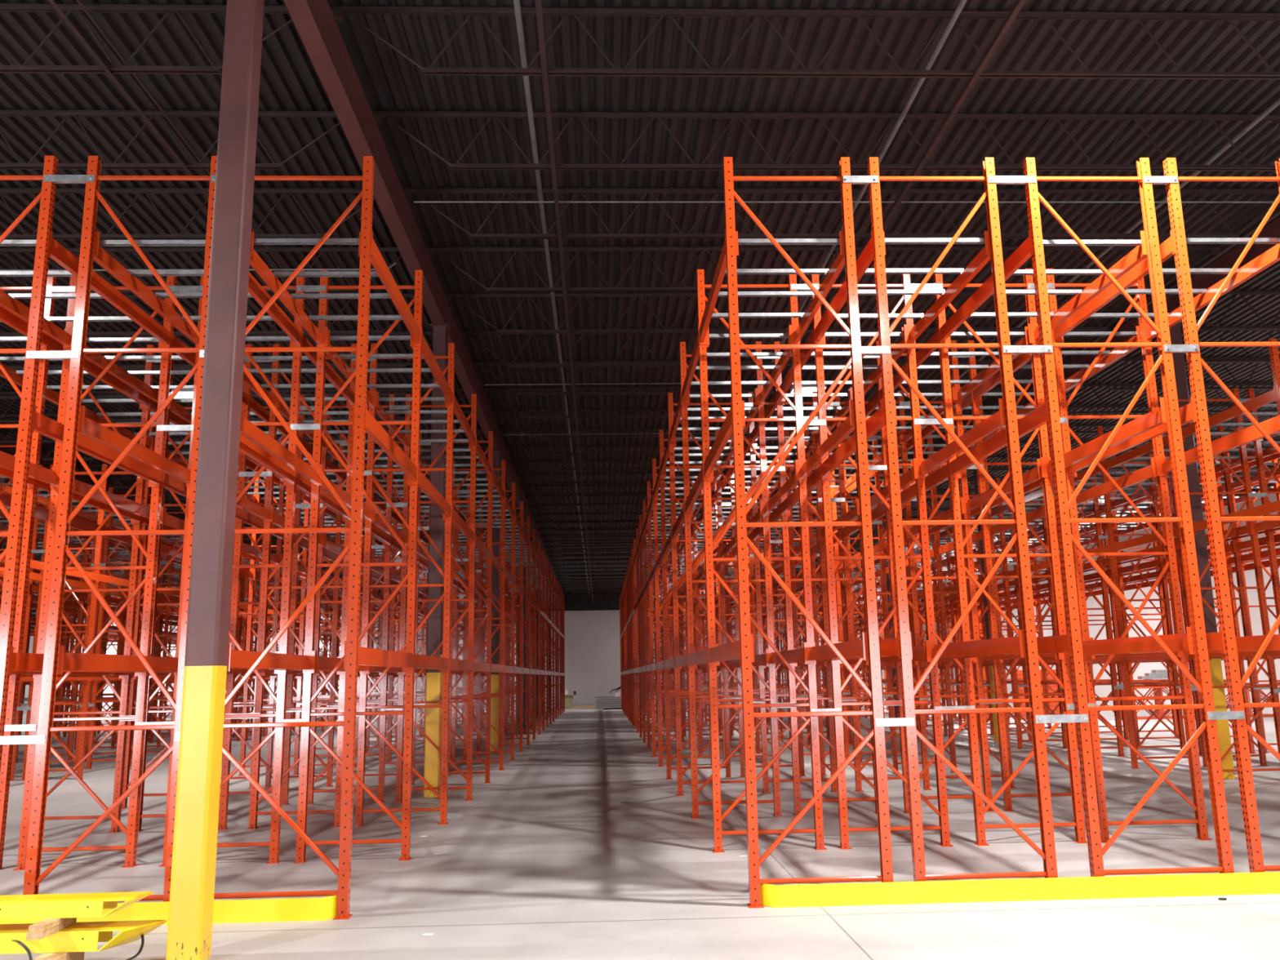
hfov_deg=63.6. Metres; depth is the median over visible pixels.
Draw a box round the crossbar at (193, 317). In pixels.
[182,315,274,320]
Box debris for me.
[1217,897,1226,900]
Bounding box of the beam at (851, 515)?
[817,499,857,540]
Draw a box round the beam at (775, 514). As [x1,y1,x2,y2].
[752,502,789,541]
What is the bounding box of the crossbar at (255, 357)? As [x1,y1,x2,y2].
[244,355,310,360]
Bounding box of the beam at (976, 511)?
[928,506,988,538]
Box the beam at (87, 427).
[78,405,191,486]
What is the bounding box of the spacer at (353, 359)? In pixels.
[351,358,375,361]
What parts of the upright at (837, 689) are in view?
post, foot plate, post, foot plate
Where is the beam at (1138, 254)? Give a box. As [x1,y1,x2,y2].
[1027,231,1146,342]
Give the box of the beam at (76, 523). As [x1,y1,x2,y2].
[70,517,146,548]
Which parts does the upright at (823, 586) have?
post, post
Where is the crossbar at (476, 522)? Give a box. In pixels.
[475,522,511,524]
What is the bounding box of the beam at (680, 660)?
[673,654,688,669]
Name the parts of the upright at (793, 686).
post, post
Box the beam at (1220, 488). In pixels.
[1216,466,1279,492]
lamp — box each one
[171,389,193,398]
[720,478,731,505]
[790,384,826,393]
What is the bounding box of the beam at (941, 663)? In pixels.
[911,662,942,666]
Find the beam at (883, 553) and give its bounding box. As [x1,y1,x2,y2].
[879,534,919,555]
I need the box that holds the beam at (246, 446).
[193,409,296,486]
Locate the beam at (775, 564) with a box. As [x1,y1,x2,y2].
[770,555,782,569]
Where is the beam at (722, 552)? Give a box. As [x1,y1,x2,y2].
[717,528,736,557]
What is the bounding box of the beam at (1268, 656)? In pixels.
[1266,655,1279,658]
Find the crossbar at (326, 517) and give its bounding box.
[300,515,332,518]
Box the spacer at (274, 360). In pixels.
[244,360,277,362]
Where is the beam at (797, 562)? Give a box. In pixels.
[795,554,801,566]
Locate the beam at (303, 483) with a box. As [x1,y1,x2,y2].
[285,471,351,521]
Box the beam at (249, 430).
[240,404,322,485]
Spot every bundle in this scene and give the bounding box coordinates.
[595,696,639,698]
[595,698,621,701]
[595,700,639,703]
[595,702,621,706]
[595,705,621,708]
[1137,675,1178,679]
[1144,672,1178,675]
[1151,669,1178,672]
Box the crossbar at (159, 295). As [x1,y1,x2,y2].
[155,292,252,297]
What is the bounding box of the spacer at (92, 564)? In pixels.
[90,563,105,566]
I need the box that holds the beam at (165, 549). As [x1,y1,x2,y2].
[145,535,182,559]
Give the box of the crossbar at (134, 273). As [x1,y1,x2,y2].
[129,270,204,275]
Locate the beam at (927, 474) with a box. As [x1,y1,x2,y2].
[900,472,929,492]
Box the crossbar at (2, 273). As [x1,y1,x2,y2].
[0,271,75,276]
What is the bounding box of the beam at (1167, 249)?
[1051,229,1175,342]
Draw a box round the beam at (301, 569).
[282,553,307,574]
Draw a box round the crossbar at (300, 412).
[299,411,348,414]
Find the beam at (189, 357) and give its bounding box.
[170,329,249,408]
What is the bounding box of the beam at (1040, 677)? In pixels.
[1017,677,1053,680]
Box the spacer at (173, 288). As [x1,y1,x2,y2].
[167,285,203,292]
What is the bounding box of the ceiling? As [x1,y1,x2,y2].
[0,0,1279,597]
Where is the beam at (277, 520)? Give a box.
[271,506,324,546]
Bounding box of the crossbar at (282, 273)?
[273,271,378,277]
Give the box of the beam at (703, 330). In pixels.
[697,229,738,345]
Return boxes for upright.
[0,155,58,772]
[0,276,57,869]
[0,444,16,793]
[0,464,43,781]
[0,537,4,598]
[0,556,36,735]
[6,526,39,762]
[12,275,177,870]
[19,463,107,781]
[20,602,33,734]
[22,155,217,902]
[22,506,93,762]
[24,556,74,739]
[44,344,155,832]
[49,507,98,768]
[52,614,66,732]
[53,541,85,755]
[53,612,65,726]
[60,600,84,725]
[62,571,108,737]
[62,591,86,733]
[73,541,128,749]
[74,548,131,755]
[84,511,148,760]
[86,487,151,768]
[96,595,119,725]
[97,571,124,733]
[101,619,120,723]
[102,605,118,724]
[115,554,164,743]
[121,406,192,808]
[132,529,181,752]
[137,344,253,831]
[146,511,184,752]
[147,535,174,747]
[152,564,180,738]
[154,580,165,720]
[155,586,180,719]
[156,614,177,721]
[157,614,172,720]
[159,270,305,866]
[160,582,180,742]
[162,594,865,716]
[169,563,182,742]
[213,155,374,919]
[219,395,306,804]
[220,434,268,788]
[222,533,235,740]
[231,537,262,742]
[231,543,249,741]
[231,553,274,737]
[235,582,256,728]
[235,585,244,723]
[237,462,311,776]
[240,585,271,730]
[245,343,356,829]
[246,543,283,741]
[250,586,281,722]
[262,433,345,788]
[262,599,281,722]
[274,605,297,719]
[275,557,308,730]
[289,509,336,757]
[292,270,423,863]
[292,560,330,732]
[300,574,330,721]
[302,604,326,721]
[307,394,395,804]
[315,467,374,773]
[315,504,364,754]
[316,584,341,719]
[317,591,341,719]
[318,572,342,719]
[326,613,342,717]
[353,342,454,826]
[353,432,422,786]
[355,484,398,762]
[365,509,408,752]
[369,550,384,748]
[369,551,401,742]
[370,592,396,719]
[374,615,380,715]
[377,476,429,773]
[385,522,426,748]
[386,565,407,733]
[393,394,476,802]
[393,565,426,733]
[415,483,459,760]
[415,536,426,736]
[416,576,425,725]
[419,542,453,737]
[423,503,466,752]
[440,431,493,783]
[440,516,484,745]
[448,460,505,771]
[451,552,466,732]
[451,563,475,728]
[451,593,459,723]
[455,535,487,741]
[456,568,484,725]
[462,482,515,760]
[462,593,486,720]
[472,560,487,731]
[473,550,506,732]
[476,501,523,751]
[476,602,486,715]
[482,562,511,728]
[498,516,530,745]
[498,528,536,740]
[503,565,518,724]
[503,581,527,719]
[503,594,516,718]
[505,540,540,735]
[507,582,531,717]
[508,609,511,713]
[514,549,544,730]
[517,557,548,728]
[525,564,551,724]
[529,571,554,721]
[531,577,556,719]
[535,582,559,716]
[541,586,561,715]
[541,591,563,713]
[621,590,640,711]
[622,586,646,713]
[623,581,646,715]
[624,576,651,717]
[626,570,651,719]
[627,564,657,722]
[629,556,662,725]
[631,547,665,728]
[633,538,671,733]
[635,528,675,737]
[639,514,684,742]
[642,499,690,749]
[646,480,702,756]
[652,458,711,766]
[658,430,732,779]
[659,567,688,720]
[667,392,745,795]
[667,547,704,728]
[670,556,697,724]
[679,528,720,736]
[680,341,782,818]
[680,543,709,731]
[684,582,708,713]
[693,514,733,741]
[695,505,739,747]
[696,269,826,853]
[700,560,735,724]
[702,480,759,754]
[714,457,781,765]
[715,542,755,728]
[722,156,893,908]
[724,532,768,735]
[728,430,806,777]
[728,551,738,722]
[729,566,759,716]
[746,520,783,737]
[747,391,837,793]
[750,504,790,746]
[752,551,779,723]
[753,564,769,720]
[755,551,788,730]
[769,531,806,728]
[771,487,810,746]
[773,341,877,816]
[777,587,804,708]
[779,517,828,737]
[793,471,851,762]
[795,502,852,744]
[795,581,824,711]
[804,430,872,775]
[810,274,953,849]
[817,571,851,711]
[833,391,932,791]
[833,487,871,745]
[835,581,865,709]
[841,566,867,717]
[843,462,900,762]
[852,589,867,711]
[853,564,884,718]
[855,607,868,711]
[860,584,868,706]
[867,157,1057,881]
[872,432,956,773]
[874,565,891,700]
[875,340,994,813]
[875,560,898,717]
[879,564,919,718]
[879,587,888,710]
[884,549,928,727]
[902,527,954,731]
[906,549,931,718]
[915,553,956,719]
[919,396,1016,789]
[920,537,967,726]
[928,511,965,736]
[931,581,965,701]
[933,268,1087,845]
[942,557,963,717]
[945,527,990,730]
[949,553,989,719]
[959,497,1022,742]
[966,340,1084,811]
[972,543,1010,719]
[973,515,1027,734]
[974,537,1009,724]
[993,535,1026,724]
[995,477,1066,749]
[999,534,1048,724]
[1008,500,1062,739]
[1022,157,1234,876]
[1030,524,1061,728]
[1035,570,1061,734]
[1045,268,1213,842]
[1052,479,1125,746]
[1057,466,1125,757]
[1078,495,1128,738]
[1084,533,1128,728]
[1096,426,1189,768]
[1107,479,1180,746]
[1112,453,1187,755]
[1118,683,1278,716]
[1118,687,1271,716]
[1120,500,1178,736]
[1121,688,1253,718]
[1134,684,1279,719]
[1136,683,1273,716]
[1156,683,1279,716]
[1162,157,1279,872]
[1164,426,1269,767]
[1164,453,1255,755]
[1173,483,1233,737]
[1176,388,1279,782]
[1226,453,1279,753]
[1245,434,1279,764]
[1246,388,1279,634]
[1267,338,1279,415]
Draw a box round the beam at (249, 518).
[235,510,299,546]
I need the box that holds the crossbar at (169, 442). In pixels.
[168,441,190,444]
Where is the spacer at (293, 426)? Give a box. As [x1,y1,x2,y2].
[289,423,319,430]
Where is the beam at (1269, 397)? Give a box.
[1181,385,1277,441]
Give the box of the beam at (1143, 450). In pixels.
[1101,435,1168,472]
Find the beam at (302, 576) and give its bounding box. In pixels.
[270,561,306,579]
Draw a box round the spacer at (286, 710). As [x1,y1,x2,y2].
[285,710,315,711]
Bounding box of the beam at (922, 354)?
[878,325,938,403]
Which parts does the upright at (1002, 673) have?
post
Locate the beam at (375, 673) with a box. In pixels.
[358,671,378,676]
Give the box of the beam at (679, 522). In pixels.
[671,504,692,542]
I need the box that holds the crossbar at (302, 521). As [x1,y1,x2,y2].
[302,520,333,522]
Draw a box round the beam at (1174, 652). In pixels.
[1094,651,1176,657]
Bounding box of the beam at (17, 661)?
[7,646,149,675]
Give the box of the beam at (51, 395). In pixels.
[0,363,59,404]
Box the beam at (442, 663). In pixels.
[404,648,449,672]
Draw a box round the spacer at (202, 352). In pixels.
[199,350,204,357]
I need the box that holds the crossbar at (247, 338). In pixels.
[244,336,289,341]
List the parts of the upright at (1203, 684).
post, post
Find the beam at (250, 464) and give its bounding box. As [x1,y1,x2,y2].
[238,456,266,480]
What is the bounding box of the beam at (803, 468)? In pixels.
[795,400,854,479]
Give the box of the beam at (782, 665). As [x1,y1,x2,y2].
[774,664,786,668]
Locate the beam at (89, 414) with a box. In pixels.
[80,404,153,450]
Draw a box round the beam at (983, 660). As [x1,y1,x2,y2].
[937,659,992,664]
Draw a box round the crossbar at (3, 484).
[0,483,13,485]
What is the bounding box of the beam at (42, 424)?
[31,404,162,487]
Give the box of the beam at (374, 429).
[351,402,418,484]
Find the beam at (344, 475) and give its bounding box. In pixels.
[337,471,373,501]
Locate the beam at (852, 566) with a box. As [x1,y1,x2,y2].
[849,551,879,571]
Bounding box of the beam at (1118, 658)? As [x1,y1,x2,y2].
[1069,656,1121,662]
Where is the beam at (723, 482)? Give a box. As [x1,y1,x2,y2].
[714,467,729,497]
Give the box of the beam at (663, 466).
[659,438,675,477]
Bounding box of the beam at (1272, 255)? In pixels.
[1139,244,1279,342]
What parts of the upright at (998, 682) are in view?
post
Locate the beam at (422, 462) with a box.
[418,454,430,476]
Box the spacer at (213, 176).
[210,174,215,182]
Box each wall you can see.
[22,589,941,714]
[938,493,1279,713]
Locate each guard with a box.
[0,891,153,919]
[0,895,337,924]
[0,920,167,954]
[760,871,1279,907]
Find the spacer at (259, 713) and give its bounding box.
[225,712,259,719]
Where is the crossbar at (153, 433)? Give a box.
[133,431,188,435]
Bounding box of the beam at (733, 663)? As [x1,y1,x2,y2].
[720,658,740,669]
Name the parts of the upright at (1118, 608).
post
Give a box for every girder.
[0,434,378,593]
[283,0,564,602]
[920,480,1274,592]
[1015,216,1279,411]
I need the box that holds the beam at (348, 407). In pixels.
[347,407,391,436]
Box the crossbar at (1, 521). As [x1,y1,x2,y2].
[0,520,8,522]
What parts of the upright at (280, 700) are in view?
post, foot plate, post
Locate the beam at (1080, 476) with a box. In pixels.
[1052,461,1102,491]
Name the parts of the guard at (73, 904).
plate, plate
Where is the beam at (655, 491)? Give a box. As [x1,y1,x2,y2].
[653,470,666,500]
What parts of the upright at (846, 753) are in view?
post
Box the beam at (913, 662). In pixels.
[880,660,915,665]
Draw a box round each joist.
[0,3,293,74]
[0,110,340,169]
[0,188,375,239]
[0,247,401,293]
[0,293,414,336]
[0,331,433,370]
[0,362,448,399]
[0,388,466,422]
[0,410,471,443]
[2,546,122,561]
[6,429,484,460]
[35,537,249,556]
[36,557,181,571]
[45,446,488,475]
[80,461,486,488]
[110,473,501,499]
[150,484,509,510]
[164,495,511,516]
[243,513,519,534]
[243,521,516,542]
[244,505,516,527]
[244,528,527,547]
[257,534,531,553]
[271,540,533,557]
[282,546,536,564]
[298,551,532,568]
[329,5,1279,79]
[371,111,1279,171]
[402,188,1279,239]
[426,245,1221,292]
[444,292,1151,333]
[459,330,1105,367]
[471,359,1042,395]
[482,384,1026,418]
[490,408,995,438]
[498,426,968,455]
[505,441,944,471]
[511,456,924,484]
[515,469,902,495]
[520,481,882,505]
[524,493,874,515]
[528,503,854,523]
[532,509,831,530]
[534,517,814,537]
[537,525,797,544]
[540,531,816,550]
[542,537,797,555]
[545,543,781,559]
[546,548,777,564]
[548,555,682,568]
[550,559,653,573]
[551,564,671,577]
[553,567,732,580]
[555,570,659,583]
[556,574,624,586]
[557,577,705,589]
[559,580,705,592]
[560,582,705,595]
[560,586,622,597]
[562,588,621,599]
[833,534,1044,551]
[833,539,1044,556]
[849,521,1096,540]
[853,527,1084,546]
[872,513,1128,533]
[874,506,1131,526]
[902,489,1143,511]
[902,500,1146,519]
[908,465,1279,490]
[924,453,1272,479]
[925,477,1242,501]
[944,439,1279,466]
[968,423,1279,451]
[995,404,1275,434]
[1025,382,1277,413]
[1062,357,1279,391]
[1105,327,1279,363]
[1164,290,1279,330]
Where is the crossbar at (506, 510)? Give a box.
[465,509,508,511]
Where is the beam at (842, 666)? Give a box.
[840,663,864,668]
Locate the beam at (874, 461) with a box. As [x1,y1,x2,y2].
[867,431,900,471]
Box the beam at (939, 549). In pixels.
[934,530,982,556]
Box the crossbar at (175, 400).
[173,399,192,402]
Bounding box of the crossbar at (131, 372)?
[127,370,190,374]
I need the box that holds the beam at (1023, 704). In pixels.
[1019,702,1058,706]
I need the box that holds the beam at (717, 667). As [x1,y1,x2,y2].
[706,661,720,671]
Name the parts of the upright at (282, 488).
post, post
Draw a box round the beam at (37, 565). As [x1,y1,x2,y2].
[29,560,98,582]
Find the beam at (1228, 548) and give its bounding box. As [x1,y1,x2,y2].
[1159,541,1233,566]
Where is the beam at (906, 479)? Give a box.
[856,460,915,515]
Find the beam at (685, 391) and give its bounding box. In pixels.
[680,334,708,405]
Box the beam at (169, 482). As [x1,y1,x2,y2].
[160,471,243,523]
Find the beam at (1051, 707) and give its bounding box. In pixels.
[1019,705,1059,710]
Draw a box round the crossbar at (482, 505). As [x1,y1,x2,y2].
[461,504,506,506]
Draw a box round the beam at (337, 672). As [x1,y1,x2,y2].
[287,651,345,674]
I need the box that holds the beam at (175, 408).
[170,399,191,423]
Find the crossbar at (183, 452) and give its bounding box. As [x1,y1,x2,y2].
[170,451,189,454]
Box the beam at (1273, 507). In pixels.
[1192,500,1279,535]
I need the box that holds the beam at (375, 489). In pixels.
[364,468,386,500]
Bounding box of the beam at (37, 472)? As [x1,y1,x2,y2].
[0,450,60,488]
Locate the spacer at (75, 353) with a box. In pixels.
[26,350,79,359]
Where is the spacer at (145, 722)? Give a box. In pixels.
[135,721,174,724]
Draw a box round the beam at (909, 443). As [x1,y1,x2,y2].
[874,437,922,474]
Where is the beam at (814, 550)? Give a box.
[809,527,848,558]
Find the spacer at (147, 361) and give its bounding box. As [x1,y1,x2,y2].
[146,360,160,362]
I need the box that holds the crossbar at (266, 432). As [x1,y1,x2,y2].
[263,431,280,434]
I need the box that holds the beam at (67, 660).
[57,645,178,675]
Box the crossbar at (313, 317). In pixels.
[308,315,402,320]
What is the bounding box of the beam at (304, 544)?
[298,536,340,563]
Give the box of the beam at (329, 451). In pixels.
[327,438,364,479]
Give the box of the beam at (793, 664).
[786,648,831,666]
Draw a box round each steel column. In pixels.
[0,478,8,553]
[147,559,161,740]
[165,0,264,959]
[423,324,450,797]
[490,449,502,753]
[518,511,527,733]
[535,546,542,721]
[548,570,552,712]
[554,587,557,707]
[560,600,564,671]
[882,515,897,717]
[973,469,998,742]
[1168,320,1235,779]
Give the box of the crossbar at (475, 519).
[475,519,510,520]
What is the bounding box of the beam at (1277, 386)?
[1275,384,1279,400]
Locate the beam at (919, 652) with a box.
[866,640,927,665]
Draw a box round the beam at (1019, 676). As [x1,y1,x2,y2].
[1017,673,1056,678]
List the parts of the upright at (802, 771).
post, post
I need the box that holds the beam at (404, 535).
[372,509,408,545]
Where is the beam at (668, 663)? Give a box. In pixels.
[663,657,674,671]
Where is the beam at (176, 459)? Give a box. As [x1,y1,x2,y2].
[152,438,188,468]
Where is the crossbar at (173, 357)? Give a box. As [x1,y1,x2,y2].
[104,355,183,359]
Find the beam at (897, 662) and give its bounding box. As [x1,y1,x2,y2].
[895,640,963,664]
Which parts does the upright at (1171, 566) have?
post, post, foot plate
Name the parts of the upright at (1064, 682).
post, foot plate, post, foot plate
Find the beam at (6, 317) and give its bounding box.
[0,306,49,349]
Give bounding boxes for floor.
[0,697,1279,959]
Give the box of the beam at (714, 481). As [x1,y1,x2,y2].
[701,468,716,497]
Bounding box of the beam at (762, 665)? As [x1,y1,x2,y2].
[757,648,786,667]
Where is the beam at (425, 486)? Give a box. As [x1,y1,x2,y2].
[408,464,452,520]
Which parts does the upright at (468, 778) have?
post, post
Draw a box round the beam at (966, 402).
[920,392,972,444]
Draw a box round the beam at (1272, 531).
[1266,527,1279,534]
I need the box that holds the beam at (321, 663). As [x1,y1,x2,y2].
[313,651,368,674]
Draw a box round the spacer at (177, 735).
[174,732,180,741]
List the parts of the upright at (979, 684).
post, post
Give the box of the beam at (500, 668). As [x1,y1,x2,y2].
[491,662,504,674]
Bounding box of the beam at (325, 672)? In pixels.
[319,671,358,676]
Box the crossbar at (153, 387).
[150,385,193,389]
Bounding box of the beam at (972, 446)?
[928,444,974,474]
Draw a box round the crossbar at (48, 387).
[46,385,113,389]
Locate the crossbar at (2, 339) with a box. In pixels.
[0,336,26,341]
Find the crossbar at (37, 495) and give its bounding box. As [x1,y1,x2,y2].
[36,493,50,496]
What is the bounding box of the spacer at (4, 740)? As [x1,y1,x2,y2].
[0,735,45,744]
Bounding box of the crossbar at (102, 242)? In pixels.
[98,240,205,246]
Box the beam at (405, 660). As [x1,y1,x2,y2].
[343,640,414,671]
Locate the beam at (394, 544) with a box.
[383,536,419,564]
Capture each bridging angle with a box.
[3,322,422,577]
[48,0,510,573]
[75,0,465,508]
[534,0,593,603]
[670,0,1026,573]
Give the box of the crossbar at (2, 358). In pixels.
[0,356,62,360]
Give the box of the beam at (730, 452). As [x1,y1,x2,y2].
[715,434,733,476]
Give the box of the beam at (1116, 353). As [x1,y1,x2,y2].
[1064,325,1141,391]
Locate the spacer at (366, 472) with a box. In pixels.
[346,470,372,475]
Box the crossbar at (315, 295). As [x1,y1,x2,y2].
[291,293,391,298]
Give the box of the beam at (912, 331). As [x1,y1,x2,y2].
[903,231,990,343]
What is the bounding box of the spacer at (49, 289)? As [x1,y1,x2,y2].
[45,286,75,293]
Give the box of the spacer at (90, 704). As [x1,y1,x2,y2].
[79,703,94,706]
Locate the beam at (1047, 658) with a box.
[1000,657,1070,663]
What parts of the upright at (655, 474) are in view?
post, post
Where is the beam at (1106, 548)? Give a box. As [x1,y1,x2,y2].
[1059,542,1110,562]
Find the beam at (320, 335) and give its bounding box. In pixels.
[249,231,328,346]
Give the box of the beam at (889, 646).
[831,631,912,663]
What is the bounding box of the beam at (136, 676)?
[136,675,174,679]
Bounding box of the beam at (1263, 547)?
[1259,542,1279,551]
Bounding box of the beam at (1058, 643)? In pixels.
[961,628,1071,661]
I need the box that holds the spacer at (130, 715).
[119,715,135,720]
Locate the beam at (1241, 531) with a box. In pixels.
[1174,521,1249,550]
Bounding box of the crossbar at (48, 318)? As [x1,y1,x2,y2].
[44,316,133,321]
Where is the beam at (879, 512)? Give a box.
[841,503,885,539]
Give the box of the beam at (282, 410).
[277,393,328,449]
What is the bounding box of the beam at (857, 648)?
[804,631,868,664]
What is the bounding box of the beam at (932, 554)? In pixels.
[905,544,935,567]
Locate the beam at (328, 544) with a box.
[323,533,362,562]
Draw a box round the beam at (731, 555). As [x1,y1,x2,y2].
[716,551,733,573]
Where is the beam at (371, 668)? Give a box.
[368,666,405,674]
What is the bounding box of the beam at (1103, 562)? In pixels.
[1098,542,1164,568]
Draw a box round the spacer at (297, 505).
[295,503,323,508]
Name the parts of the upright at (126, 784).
post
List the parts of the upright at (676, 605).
post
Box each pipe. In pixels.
[0,262,395,271]
[413,200,1279,203]
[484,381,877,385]
[503,430,968,435]
[513,0,590,597]
[696,0,967,506]
[760,97,1279,547]
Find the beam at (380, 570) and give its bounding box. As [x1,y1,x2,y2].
[361,552,384,576]
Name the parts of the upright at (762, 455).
post, post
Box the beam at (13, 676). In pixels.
[8,674,17,678]
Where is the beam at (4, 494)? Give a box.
[0,492,39,506]
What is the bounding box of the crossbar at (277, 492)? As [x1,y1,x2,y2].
[247,491,286,494]
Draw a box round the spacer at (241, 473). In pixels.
[238,471,271,476]
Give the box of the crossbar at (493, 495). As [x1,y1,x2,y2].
[456,494,499,497]
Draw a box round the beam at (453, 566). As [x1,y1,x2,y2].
[444,564,454,577]
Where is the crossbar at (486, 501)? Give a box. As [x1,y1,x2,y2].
[475,500,500,502]
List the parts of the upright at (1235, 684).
post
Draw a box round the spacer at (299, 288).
[296,285,325,292]
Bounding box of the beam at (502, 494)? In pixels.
[486,471,505,502]
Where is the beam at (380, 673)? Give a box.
[357,671,387,675]
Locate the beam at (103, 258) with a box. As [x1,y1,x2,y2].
[93,231,199,347]
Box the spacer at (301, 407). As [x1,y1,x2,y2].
[299,405,325,410]
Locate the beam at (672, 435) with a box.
[668,390,688,446]
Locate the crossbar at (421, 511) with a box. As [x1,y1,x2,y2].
[420,510,429,512]
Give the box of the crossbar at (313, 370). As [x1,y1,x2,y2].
[248,368,316,373]
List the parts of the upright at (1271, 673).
post, post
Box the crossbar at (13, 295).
[8,293,103,298]
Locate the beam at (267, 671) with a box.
[265,669,319,675]
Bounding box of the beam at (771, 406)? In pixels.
[749,389,784,445]
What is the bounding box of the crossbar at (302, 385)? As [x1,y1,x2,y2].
[261,383,335,387]
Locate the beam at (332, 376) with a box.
[302,328,355,407]
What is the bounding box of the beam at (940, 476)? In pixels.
[885,461,949,515]
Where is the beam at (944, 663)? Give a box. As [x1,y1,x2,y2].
[942,660,991,666]
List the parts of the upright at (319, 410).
foot plate, post, foot plate, post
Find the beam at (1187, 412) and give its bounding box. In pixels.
[1064,395,1196,477]
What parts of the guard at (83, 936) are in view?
plate, plate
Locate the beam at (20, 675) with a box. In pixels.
[17,674,129,678]
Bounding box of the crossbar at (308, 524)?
[308,524,344,525]
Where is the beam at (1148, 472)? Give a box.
[1075,457,1155,505]
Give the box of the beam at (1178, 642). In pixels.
[1057,626,1193,659]
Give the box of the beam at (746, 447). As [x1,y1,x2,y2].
[729,432,756,476]
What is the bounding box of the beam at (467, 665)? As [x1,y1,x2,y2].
[449,654,474,673]
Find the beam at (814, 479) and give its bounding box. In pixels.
[780,463,831,515]
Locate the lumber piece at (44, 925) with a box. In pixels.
[28,917,74,932]
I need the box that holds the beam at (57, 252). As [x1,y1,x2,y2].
[47,230,172,347]
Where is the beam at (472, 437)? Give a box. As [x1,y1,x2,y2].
[445,391,476,448]
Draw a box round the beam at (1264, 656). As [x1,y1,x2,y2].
[1187,655,1266,659]
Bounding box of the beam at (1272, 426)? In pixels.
[1155,414,1279,475]
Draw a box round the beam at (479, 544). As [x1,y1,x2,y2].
[467,530,492,562]
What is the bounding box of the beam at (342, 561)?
[340,558,371,578]
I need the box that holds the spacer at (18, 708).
[16,706,31,710]
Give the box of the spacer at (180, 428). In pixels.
[156,424,193,431]
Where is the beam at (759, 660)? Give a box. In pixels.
[740,648,766,668]
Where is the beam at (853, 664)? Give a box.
[848,660,895,666]
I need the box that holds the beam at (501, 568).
[485,553,505,576]
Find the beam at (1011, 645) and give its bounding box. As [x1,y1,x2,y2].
[925,629,1025,662]
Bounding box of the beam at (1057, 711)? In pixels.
[1020,709,1059,714]
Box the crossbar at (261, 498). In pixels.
[260,497,285,499]
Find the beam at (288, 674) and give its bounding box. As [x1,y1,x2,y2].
[234,672,293,676]
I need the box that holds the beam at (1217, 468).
[1151,460,1222,494]
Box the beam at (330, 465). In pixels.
[303,436,343,480]
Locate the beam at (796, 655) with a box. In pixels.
[765,642,804,666]
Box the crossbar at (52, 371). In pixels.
[16,369,88,374]
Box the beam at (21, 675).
[21,675,33,676]
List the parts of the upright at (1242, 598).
post, post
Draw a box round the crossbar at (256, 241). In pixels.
[253,238,359,244]
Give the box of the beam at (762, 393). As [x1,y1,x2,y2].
[755,327,791,404]
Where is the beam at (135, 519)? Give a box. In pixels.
[35,480,142,524]
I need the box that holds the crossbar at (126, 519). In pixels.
[112,518,130,520]
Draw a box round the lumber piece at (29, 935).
[26,917,76,939]
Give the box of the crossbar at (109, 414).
[96,412,155,416]
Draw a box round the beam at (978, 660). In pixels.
[973,653,1058,662]
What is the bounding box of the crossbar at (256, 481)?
[247,480,264,482]
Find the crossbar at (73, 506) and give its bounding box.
[71,505,92,507]
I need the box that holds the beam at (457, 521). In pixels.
[444,503,475,544]
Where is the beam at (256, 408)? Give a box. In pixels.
[248,392,303,449]
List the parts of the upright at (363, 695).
foot plate, post, post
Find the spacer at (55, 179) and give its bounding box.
[43,174,94,183]
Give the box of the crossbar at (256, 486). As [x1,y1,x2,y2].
[236,485,279,488]
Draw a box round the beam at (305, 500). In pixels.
[264,475,309,503]
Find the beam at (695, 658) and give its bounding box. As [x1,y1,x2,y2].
[687,644,708,667]
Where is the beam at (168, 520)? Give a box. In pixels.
[162,507,184,529]
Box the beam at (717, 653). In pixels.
[707,634,754,666]
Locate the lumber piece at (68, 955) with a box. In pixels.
[33,951,84,959]
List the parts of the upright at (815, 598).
post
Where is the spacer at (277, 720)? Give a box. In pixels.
[275,719,308,722]
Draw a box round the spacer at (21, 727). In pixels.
[4,724,36,731]
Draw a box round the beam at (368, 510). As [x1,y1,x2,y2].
[320,466,373,520]
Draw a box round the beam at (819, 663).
[795,661,824,668]
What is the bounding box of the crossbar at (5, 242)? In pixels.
[0,240,36,246]
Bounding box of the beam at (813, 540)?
[789,526,818,556]
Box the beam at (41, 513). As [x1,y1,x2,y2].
[0,494,48,520]
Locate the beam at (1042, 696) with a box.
[1018,695,1058,697]
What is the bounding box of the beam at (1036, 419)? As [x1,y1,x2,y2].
[947,397,1048,479]
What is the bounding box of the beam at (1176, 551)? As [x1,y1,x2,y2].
[1116,541,1179,567]
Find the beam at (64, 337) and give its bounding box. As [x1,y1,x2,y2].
[0,288,73,348]
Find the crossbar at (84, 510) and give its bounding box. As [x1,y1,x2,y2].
[83,509,106,511]
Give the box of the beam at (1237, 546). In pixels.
[1232,533,1279,552]
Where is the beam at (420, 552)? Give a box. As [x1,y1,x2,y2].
[417,544,428,560]
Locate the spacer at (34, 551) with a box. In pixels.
[31,549,45,553]
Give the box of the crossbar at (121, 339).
[85,337,159,342]
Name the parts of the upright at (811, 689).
post, foot plate, post, foot plate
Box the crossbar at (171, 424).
[115,422,175,425]
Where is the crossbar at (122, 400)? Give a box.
[80,398,137,402]
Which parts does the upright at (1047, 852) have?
post, post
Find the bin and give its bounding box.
[559,694,577,708]
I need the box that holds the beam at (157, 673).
[155,672,173,675]
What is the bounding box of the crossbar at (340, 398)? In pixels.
[282,396,346,400]

